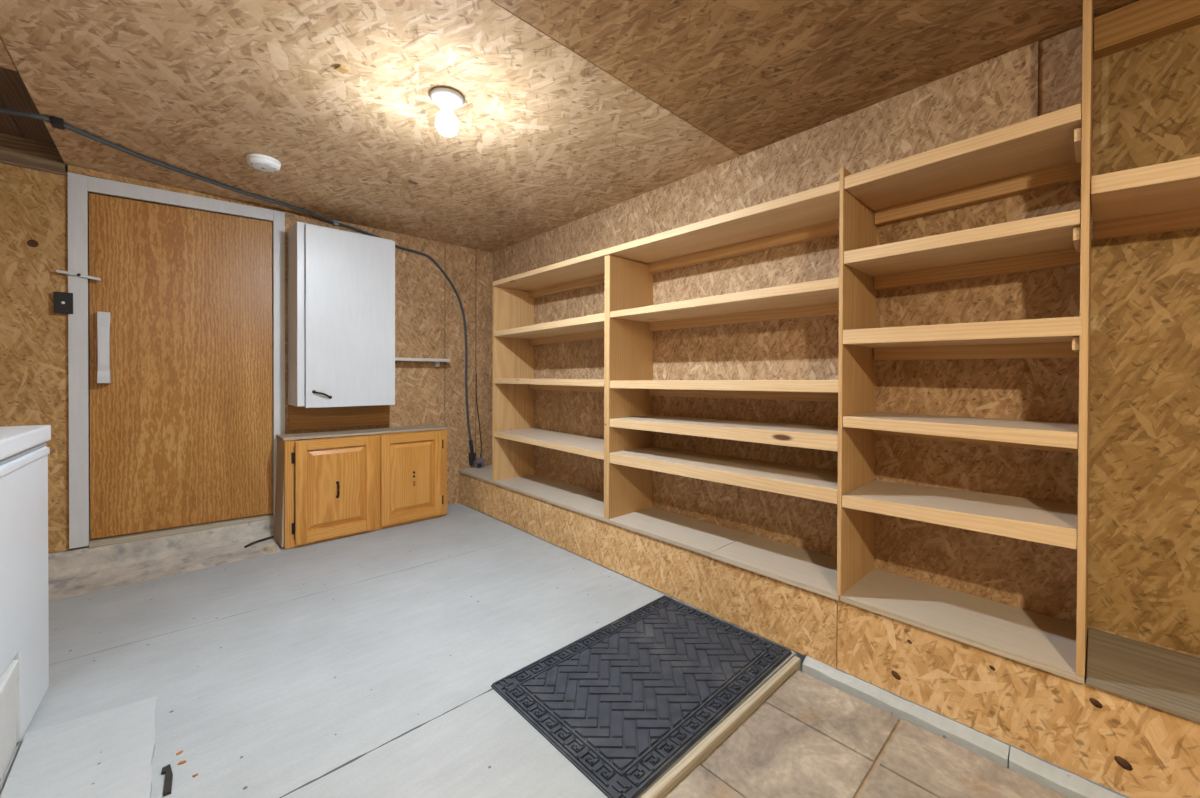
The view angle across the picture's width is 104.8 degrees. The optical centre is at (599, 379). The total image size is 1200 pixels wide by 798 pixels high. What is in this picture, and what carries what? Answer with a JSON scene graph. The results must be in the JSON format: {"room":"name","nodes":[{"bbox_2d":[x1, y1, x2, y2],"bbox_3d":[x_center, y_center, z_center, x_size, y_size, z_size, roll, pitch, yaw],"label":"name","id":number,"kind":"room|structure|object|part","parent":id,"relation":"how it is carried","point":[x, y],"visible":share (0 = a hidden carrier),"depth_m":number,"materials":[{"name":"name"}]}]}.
{"room":"basement storage room","nodes":[
{"label":"basement storage room","id":0,"kind":"room"},
{"bbox_2d":[0,133,492,600],"bbox_3d":[-1.926,-0.115,2.781,3.150,2.220,0.420,0,1,-43],"label":"wall","id":1,"kind":"structure","parent":0,"point":[34,384],"depth_m":2.35,"materials":[{"name":"wood"}]},
{"bbox_2d":[53,292,72,313],"bbox_3d":[-2.592,-0.370,2.235,0.062,0.102,0.032,0,1,-43],"label":"cover plate","id":2,"kind":"object","parent":1,"relation":"attached to","point":[63,301],"visible":1,"depth_m":2.23,"materials":[{"name":"black plastic"}]},
{"bbox_2d":[56,270,100,280],"bbox_3d":[-2.545,-0.509,2.259,0.144,0.033,0.018,0,1,-43],"label":"latch","id":3,"kind":"object","parent":1,"relation":"attached to","point":[57,271],"visible":1,"depth_m":2.25,"materials":[{"name":"white paint"}]},
{"bbox_2d":[68,172,284,548],"bbox_3d":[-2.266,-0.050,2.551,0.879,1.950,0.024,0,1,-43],"label":"trim","id":4,"kind":"structure","parent":1,"relation":"attached to","point":[79,185],"depth_m":2.28,"materials":[{"name":"white paint"}]},
{"bbox_2d":[89,193,272,538],"bbox_3d":[-2.265,-0.069,2.555,0.752,1.775,0.096,0,1,-43],"label":"door","id":5,"kind":"structure","parent":1,"relation":"in","point":[181,321],"depth_m":2.53,"materials":[{"name":"brown wood"}]},
{"bbox_3d":[-2.490,-0.161,2.321,0.044,0.357,0.060,0,1,-43],"label":"handle","id":6,"kind":"part","parent":5,"relation":"part of","materials":[{"name":"white paint"}]},
{"bbox_2d":[89,513,273,547],"bbox_3d":[-2.278,0.826,2.572,0.755,0.038,0.062,0,1,-43],"label":"trim","id":7,"kind":"structure","parent":1,"relation":"attached to","point":[98,542],"depth_m":2.50,"materials":[{"name":"beige wood"}]},
{"bbox_2d":[244,536,273,547],"bbox_3d":[-1.981,0.941,2.687,0.019,0.028,0.150,0,0,29],"label":"strip","id":8,"kind":"object","parent":1,"relation":"on","point":[263,539],"visible":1,"depth_m":2.68,"materials":[{"name":"black plastic"}]},
{"bbox_2d":[263,546,276,551],"bbox_3d":[-1.874,0.962,2.624,0.065,0.026,0.030,0,0,-3],"label":"chunk","id":9,"kind":"object","parent":1,"relation":"on","point":[267,548],"visible":1,"depth_m":2.61,"materials":[{"name":"beige wood"}]},
{"bbox_2d":[289,405,389,430],"bbox_3d":[-1.709,0.231,3.068,0.597,0.175,0.018,0,1,-43],"label":"plywood panel","id":10,"kind":"object","parent":1,"relation":"attached to","point":[300,418],"visible":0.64,"depth_m":3.04,"materials":[{"name":"brown wood"}]},
{"bbox_2d":[287,221,394,407],"bbox_3d":[-1.623,-0.373,2.922,0.538,1.072,0.339,0,1,-43],"label":"upper cabinet","id":11,"kind":"object","parent":1,"relation":"attached to","point":[341,284],"visible":1,"depth_m":2.79,"materials":[{"name":"white paint"}]},
{"bbox_3d":[-1.627,0.088,2.713,0.104,0.054,0.031,0,1,-43],"label":"cabinet handle","id":12,"kind":"part","parent":11,"relation":"part of","materials":[{"name":"brown metal"}]},
{"bbox_2d":[395,357,449,366],"bbox_3d":[-1.312,-0.126,3.372,0.415,0.057,0.104,0,1,-43],"label":"wall shelf","id":13,"kind":"object","parent":1,"relation":"attached to","point":[436,361],"visible":0.81,"depth_m":3.36,"materials":[{"name":"white paint"}]},
{"bbox_2d":[473,458,483,467],"bbox_3d":[-0.970,0.670,3.716,0.070,0.067,0.074,0,1,-43],"label":"outlet box","id":14,"kind":"object","parent":1,"relation":"attached to","point":[478,462],"visible":0.99,"depth_m":3.69,"materials":[{"name":"grey plastic"}]},
{"bbox_2d":[475,374,481,457],"bbox_3d":[-0.981,0.293,3.743,0.058,0.684,0.012,0,1,-43],"label":"wire","id":15,"kind":"object","parent":1,"relation":"attached to","point":[476,374],"visible":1,"depth_m":3.74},
{"bbox_2d":[0,503,1067,797],"bbox_3d":[-0.283,1.043,1.009,3.150,0.138,5.350,0,1,-43],"label":"floor","id":16,"kind":"structure","parent":0,"point":[363,665],"depth_m":1.43,"materials":[{"name":"paint"}]},
{"bbox_2d":[0,659,18,782],"bbox_3d":[-1.495,0.858,0.936,0.326,0.226,0.505,0,1,-43],"label":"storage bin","id":17,"kind":"object","parent":16,"relation":"on","point":[8,722],"visible":1,"depth_m":1.16,"materials":[{"name":"white plastic"}]},
{"bbox_3d":[-1.495,0.767,0.936,0.326,0.045,0.505,0,1,-43],"label":"lid","id":18,"kind":"part","parent":17,"relation":"part of","materials":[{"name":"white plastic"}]},
{"bbox_2d":[0,425,50,742],"bbox_3d":[-1.666,0.568,0.858,0.674,0.842,1.036,0,1,-40],"label":"chest freezer","id":19,"kind":"object","parent":16,"relation":"on","point":[24,608],"visible":0.86,"depth_m":1.27,"materials":[{"name":"white metal"}]},
{"bbox_2d":[161,764,172,796],"bbox_3d":[-1.066,0.985,1.138,0.021,0.007,0.108,0,1,-43],"label":"metal strip","id":20,"kind":"object","parent":16,"relation":"on","point":[166,770],"visible":1,"depth_m":1.14,"materials":[{"name":"metal"}]},
{"bbox_2d":[274,425,447,548],"bbox_3d":[-1.513,0.653,3.033,0.996,0.642,0.272,0,1,-43],"label":"base cabinet","id":21,"kind":"object","parent":16,"relation":"on","point":[330,485],"visible":1,"depth_m":2.89,"materials":[{"name":"brown wood"}]},
{"bbox_3d":[-1.602,0.652,2.818,0.327,0.482,0.022,0,1,-43],"label":"raised panel","id":22,"kind":"part","parent":21,"relation":"part of","materials":[{"name":"brown wood"}]},
{"bbox_3d":[-1.601,0.385,2.816,0.323,0.055,0.022,0,1,-43],"label":"rail","id":23,"kind":"part","parent":21,"relation":"part of","materials":[{"name":"brown wood"}]},
{"bbox_3d":[-1.602,0.923,2.819,0.323,0.065,0.022,0,1,-43],"label":"rail","id":24,"kind":"part","parent":21,"relation":"part of","materials":[{"name":"brown wood"}]},
{"bbox_3d":[-1.586,0.669,2.800,0.018,0.102,0.029,0,1,-43],"label":"cabinet handle","id":25,"kind":"part","parent":21,"relation":"part of","materials":[{"name":"brown metal"}]},
{"bbox_3d":[-1.268,0.651,3.126,0.300,0.470,0.022,0,1,-43],"label":"raised panel","id":26,"kind":"part","parent":21,"relation":"part of","materials":[{"name":"brown wood"}]},
{"bbox_3d":[-1.269,0.916,3.128,0.296,0.065,0.022,0,1,-43],"label":"rail","id":27,"kind":"part","parent":21,"relation":"part of","materials":[{"name":"brown wood"}]},
{"bbox_3d":[-1.267,0.390,3.124,0.296,0.055,0.022,0,1,-43],"label":"rail","id":28,"kind":"part","parent":21,"relation":"part of","materials":[{"name":"brown wood"}]},
{"bbox_2d":[491,595,791,797],"bbox_3d":[0.172,0.984,1.580,0.893,0.012,0.596,0,1,-43],"label":"door mat","id":29,"kind":"object","parent":16,"relation":"on","point":[623,701],"visible":1,"depth_m":1.47,"materials":[{"name":"black rubber"}]},
{"bbox_2d":[640,656,800,797],"bbox_3d":[-0.225,1.018,0.787,2.535,0.052,0.022,0,1,-43],"label":"trim","id":30,"kind":"structure","parent":16,"relation":"on","point":[671,779],"depth_m":1.30,"materials":[{"name":"beige wood"}]},
{"bbox_2d":[458,0,1199,797],"bbox_3d":[0.584,-0.028,2.038,0.342,2.024,4.638,0,1,-43],"label":"shelving","id":31,"kind":"object","parent":16,"relation":"on","point":[1120,714],"visible":1,"depth_m":1.54,"materials":[{"name":"brown wood"}]},
{"bbox_3d":[-0.236,0.389,2.928,0.338,0.049,1.122,0,1,-43],"label":"shelf","id":32,"kind":"part","parent":31,"relation":"part of","materials":[{"name":"brown wood"}]},
{"bbox_3d":[-0.235,0.014,2.925,0.338,0.038,1.122,0,1,-43],"label":"shelf","id":33,"kind":"part","parent":31,"relation":"part of","materials":[{"name":"brown wood"}]},
{"bbox_3d":[-0.234,-0.324,2.923,0.338,0.055,1.122,0,1,-43],"label":"shelf","id":34,"kind":"part","parent":31,"relation":"part of","materials":[{"name":"brown wood"}]},
{"bbox_3d":[-0.145,0.857,2.613,0.018,0.242,2.816,0,1,-43],"label":"plinth panel","id":35,"kind":"part","parent":31,"relation":"part of","materials":[{"name":"brown wood"}]},
{"bbox_3d":[0.149,-0.660,2.507,0.338,0.034,2.292,0,1,-43],"label":"shelf","id":36,"kind":"part","parent":31,"relation":"part of","materials":[{"name":"brown wood"}]},
{"bbox_3d":[0.548,0.399,2.080,0.338,0.066,1.108,0,1,-43],"label":"shelf","id":37,"kind":"part","parent":31,"relation":"part of","materials":[{"name":"brown wood"}]},
{"bbox_3d":[0.549,0.214,2.079,0.338,0.063,1.108,0,1,-43],"label":"shelf","id":38,"kind":"part","parent":31,"relation":"part of","materials":[{"name":"brown wood"}]},
{"bbox_3d":[0.549,0.022,2.077,0.338,0.051,1.108,0,1,-43],"label":"shelf","id":39,"kind":"part","parent":31,"relation":"part of","materials":[{"name":"brown wood"}]},
{"bbox_3d":[0.550,-0.331,2.075,0.338,0.037,1.108,0,1,-43],"label":"shelf","id":40,"kind":"part","parent":31,"relation":"part of","materials":[{"name":"brown wood"}]},
{"bbox_3d":[1.120,0.399,1.462,0.338,0.060,0.548,0,1,-43],"label":"shelf","id":41,"kind":"part","parent":31,"relation":"part of","materials":[{"name":"brown wood"}]},
{"bbox_3d":[1.121,0.147,1.460,0.338,0.046,0.548,0,1,-43],"label":"shelf","id":42,"kind":"part","parent":31,"relation":"part of","materials":[{"name":"brown wood"}]},
{"bbox_3d":[1.123,-0.138,1.455,0.341,0.053,0.553,0,1,-43],"label":"shelf","id":43,"kind":"part","parent":31,"relation":"part of","materials":[{"name":"brown wood"}]},
{"bbox_3d":[1.123,-0.405,1.456,0.338,0.042,0.548,0,1,-43],"label":"shelf","id":44,"kind":"part","parent":31,"relation":"part of","materials":[{"name":"brown wood"}]},
{"bbox_3d":[1.124,-0.659,1.454,0.338,0.051,0.548,0,1,-43],"label":"shelf","id":45,"kind":"part","parent":31,"relation":"part of","materials":[{"name":"brown wood"}]},
{"bbox_3d":[1.424,0.871,0.917,0.018,0.237,1.800,0,1,-43],"label":"plinth panel","id":46,"kind":"part","parent":31,"relation":"part of","materials":[{"name":"brown wood"}]},
{"bbox_3d":[1.736,-0.442,0.796,0.334,0.104,1.218,0,1,-43],"label":"shelf","id":47,"kind":"part","parent":31,"relation":"part of","materials":[{"name":"brown wood"}]},
{"bbox_2d":[802,656,1124,797],"bbox_3d":[1.545,1.020,0.725,0.060,0.060,2.450,0,1,-43],"label":"trim","id":48,"kind":"structure","parent":16,"relation":"on","point":[1070,785],"depth_m":1.30,"materials":[{"name":"paint"}]},
{"bbox_2d":[0,0,1139,252],"bbox_3d":[-0.244,-1.117,0.996,3.200,0.180,5.310,0,1,-43],"label":"ceiling","id":49,"kind":"structure","parent":0,"point":[571,110],"depth_m":1.63,"materials":[{"name":"brown wood"}]},
{"bbox_2d":[0,107,475,465],"bbox_3d":[-1.877,-0.179,2.555,0.333,1.738,2.886,0,0,34],"label":"power cable","id":50,"kind":"object","parent":49,"relation":"attached to","point":[55,122],"visible":0.97,"depth_m":2.52,"materials":[{"name":"black plastic"}]},
{"bbox_2d":[246,153,280,172],"bbox_3d":[-1.601,-1.024,2.201,0.136,0.042,0.136,0,1,-43],"label":"smoke detector","id":51,"kind":"object","parent":49,"relation":"attached to","point":[261,162],"visible":1,"depth_m":2.17,"materials":[{"name":"white plastic"}]},
{"bbox_3d":[-1.601,-1.039,2.201,0.136,0.012,0.136,0,1,-43],"label":"plate","id":52,"kind":"part","parent":51,"relation":"part of","materials":[{"name":"white plastic"}]},
{"bbox_2d":[429,88,463,135],"bbox_3d":[-0.563,-0.970,1.702,0.122,0.138,0.122,0,1,-43],"label":"ceiling lamp","id":53,"kind":"object","parent":49,"relation":"attached to","point":[448,99],"visible":1,"depth_m":1.68,"materials":[{"name":"ceramic"}]},
{"bbox_3d":[-0.563,-0.952,1.703,0.079,0.102,0.079,0,1,-43],"label":"bulb","id":54,"kind":"part","parent":53,"relation":"part of","materials":[{"name":"white glass"}]},
{"bbox_2d":[493,24,1199,657],"bbox_3d":[0.919,-0.041,1.988,0.150,2.060,5.170,0,1,-43],"label":"wall","id":55,"kind":"structure","parent":0,"point":[1144,495],"depth_m":1.55,"materials":[{"name":"brown wood"}]}
]}

